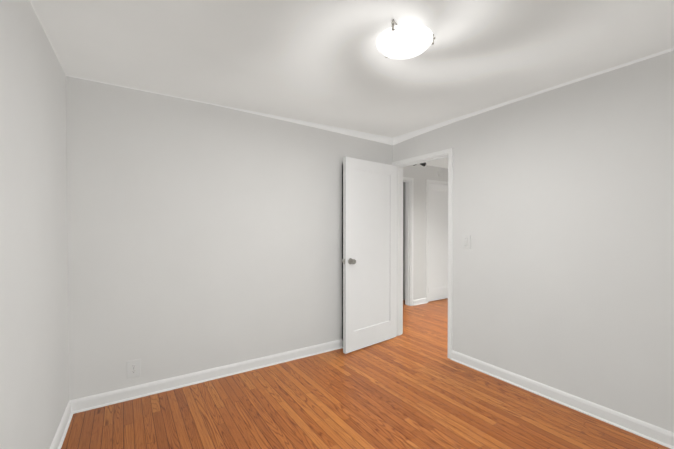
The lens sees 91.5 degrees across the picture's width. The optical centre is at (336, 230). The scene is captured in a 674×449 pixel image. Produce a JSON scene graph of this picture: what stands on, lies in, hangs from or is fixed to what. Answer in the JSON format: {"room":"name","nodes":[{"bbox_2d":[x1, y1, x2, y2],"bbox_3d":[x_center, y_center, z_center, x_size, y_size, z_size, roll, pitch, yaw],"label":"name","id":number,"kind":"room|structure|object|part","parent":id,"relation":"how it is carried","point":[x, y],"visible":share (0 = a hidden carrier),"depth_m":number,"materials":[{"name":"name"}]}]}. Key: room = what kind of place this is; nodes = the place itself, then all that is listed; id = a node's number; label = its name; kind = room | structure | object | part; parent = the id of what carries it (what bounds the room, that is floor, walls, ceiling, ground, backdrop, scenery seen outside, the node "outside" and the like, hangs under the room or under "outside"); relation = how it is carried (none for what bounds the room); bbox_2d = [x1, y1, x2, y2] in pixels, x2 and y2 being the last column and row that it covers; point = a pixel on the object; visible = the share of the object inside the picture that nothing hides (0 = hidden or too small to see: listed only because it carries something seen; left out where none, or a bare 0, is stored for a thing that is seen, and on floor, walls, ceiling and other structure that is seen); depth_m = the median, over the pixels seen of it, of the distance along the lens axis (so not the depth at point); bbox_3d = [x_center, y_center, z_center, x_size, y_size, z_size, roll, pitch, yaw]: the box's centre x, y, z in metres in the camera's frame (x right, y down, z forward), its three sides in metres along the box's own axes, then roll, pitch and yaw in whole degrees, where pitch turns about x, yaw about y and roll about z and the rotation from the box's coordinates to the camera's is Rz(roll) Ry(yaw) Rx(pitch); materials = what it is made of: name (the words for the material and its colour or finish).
{"room":"empty bedroom","nodes":[
{"label":"empty bedroom","id":0,"kind":"room"},
{"bbox_2d":[0,0,68,448],"bbox_3d":[-1.106,0.123,0.857,0.120,2.440,3.695,0,1,-31],"label":"wall","id":1,"kind":"structure","parent":0,"point":[34,372],"depth_m":1.58,"materials":[{"name":"paint"}]},
{"bbox_2d":[29,0,66,74],"bbox_3d":[-1.021,-1.094,0.825,0.006,0.006,3.575,0,1,-31],"label":"trim","id":2,"kind":"structure","parent":1,"relation":"attached to","point":[46,35],"depth_m":1.84,"materials":[{"name":"paint"}]},
{"bbox_2d":[50,401,72,448],"bbox_3d":[-1.012,1.297,0.857,0.028,0.092,3.575,0,1,-31],"label":"baseboard","id":3,"kind":"structure","parent":1,"relation":"attached to","point":[60,435],"depth_m":2.12,"materials":[{"name":"paint"}]},
{"bbox_2d":[66,76,392,400],"bbox_3d":[-0.658,0.097,3.281,3.150,2.440,0.120,0,1,-33],"label":"wall","id":4,"kind":"structure","parent":0,"point":[203,236],"depth_m":2.83,"materials":[{"name":"paint"}]},
{"bbox_2d":[127,359,140,377],"bbox_3d":[-1.606,1.092,2.595,0.092,0.135,0.009,0,1,-33],"label":"electrical outlet","id":5,"kind":"object","parent":4,"relation":"attached to","point":[133,368],"visible":1,"depth_m":2.59,"materials":[{"name":"plastic"}]},
{"bbox_2d":[70,339,342,413],"bbox_3d":[-0.617,1.271,3.232,3.150,0.092,0.028,0,1,-33],"label":"baseboard","id":6,"kind":"structure","parent":4,"relation":"attached to","point":[87,403],"depth_m":2.82,"materials":[{"name":"paint"}]},
{"bbox_2d":[66,75,392,144],"bbox_3d":[-0.611,-1.085,3.196,3.150,0.076,0.052,0,1,-33],"label":"trim","id":7,"kind":"structure","parent":4,"relation":"attached to","point":[376,138],"depth_m":3.49,"materials":[{"name":"paint"}]},
{"bbox_2d":[31,0,673,168],"bbox_3d":[0.767,-1.174,3.344,6.420,0.100,5.840,0,1,-33],"label":"ceiling","id":8,"kind":"structure","parent":0,"point":[325,62],"depth_m":2.03,"materials":[{"name":"paint"}]},
{"bbox_2d":[376,19,435,58],"bbox_3d":[0.374,-1.060,1.869,0.318,0.096,0.332,0,1,-33],"label":"lamp","id":9,"kind":"object","parent":8,"relation":"attached to","point":[404,41],"visible":0.98,"depth_m":1.79,"materials":[{"name":"glass"}]},
{"bbox_2d":[61,298,669,448],"bbox_3d":[0.767,1.366,3.372,6.420,0.100,5.840,0,1,-33],"label":"floor","id":10,"kind":"structure","parent":0,"point":[413,386],"depth_m":2.40,"materials":[{"name":"brown wood"}]},
{"bbox_2d":[403,182,404,299],"bbox_3d":[1.136,0.063,6.322,0.120,2.440,1.080,0,1,-33],"label":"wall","id":11,"kind":"structure","parent":0,"point":[403,240],"depth_m":6.06,"materials":[{"name":"grey paint"}]},
{"bbox_2d":[403,164,447,299],"bbox_3d":[1.334,0.070,5.735,2.870,2.440,0.120,0,1,-33],"label":"wall","id":12,"kind":"structure","parent":0,"point":[420,174],"depth_m":5.74,"materials":[{"name":"paint"}]},
{"bbox_2d":[403,177,413,305],"bbox_3d":[0.941,0.196,5.470,0.798,2.193,0.138,0,1,-33],"label":"door frame","id":13,"kind":"structure","parent":12,"relation":"attached to","point":[407,242],"depth_m":5.63,"materials":[{"name":"paint"}]},
{"bbox_2d":[413,298,426,305],"bbox_3d":[1.450,1.244,5.736,0.322,0.092,0.028,0,1,-33],"label":"baseboard","id":14,"kind":"structure","parent":12,"relation":"attached to","point":[419,301],"depth_m":5.73,"materials":[{"name":"paint"}]},
{"bbox_2d":[426,179,447,302],"bbox_3d":[1.937,0.190,6.049,0.838,2.193,0.017,0,1,-33],"label":"door frame","id":15,"kind":"structure","parent":12,"relation":"attached to","point":[427,213],"depth_m":5.82,"materials":[{"name":"paint"}]},
{"bbox_2d":[428,183,447,301],"bbox_3d":[1.921,0.216,6.075,0.714,2.120,0.171,0,1,-33],"label":"hall door","id":16,"kind":"structure","parent":12,"relation":"in","point":[438,249],"depth_m":6.02,"materials":[{"name":"paint"}]},
{"bbox_2d":[393,51,673,432],"bbox_3d":[1.458,0.099,3.033,0.120,2.440,4.540,0,1,-33],"label":"wall","id":17,"kind":"structure","parent":0,"point":[563,217],"depth_m":2.44,"materials":[{"name":"paint"}]},
{"bbox_2d":[392,148,452,358],"bbox_3d":[0.987,0.236,3.755,0.154,2.151,0.887,0,1,-33],"label":"door frame","id":18,"kind":"structure","parent":17,"relation":"attached to","point":[399,255],"depth_m":3.80,"materials":[{"name":"paint"}]},
{"bbox_2d":[342,157,396,353],"bbox_3d":[0.394,0.261,3.742,0.832,2.082,0.180,-1,1,-41],"label":"door","id":19,"kind":"structure","parent":18,"relation":"attached to","point":[369,241],"depth_m":3.69,"materials":[{"name":"paint"}]},
{"bbox_3d":[0.165,0.329,3.473,0.066,0.066,0.068,-1,1,-41],"label":"knob","id":20,"kind":"part","parent":19,"relation":"part of","materials":[{"name":"grey metal"}]},
{"bbox_2d":[462,235,470,248],"bbox_3d":[1.263,0.112,3.211,0.011,0.138,0.090,0,1,-33],"label":"light switch","id":21,"kind":"object","parent":17,"relation":"attached to","point":[466,241],"visible":1,"depth_m":3.21,"materials":[{"name":"plastic"}]},
{"bbox_2d":[393,48,673,144],"bbox_3d":[1.617,-1.078,2.619,0.052,0.076,3.455,0,1,-33],"label":"trim","id":22,"kind":"structure","parent":17,"relation":"attached to","point":[401,138],"depth_m":2.90,"materials":[{"name":"paint"}]},
{"bbox_2d":[450,350,673,448],"bbox_3d":[1.870,1.282,2.280,0.028,0.092,2.567,0,1,-33],"label":"baseboard","id":23,"kind":"structure","parent":17,"relation":"attached to","point":[656,434],"depth_m":2.43,"materials":[{"name":"paint"}]}
]}

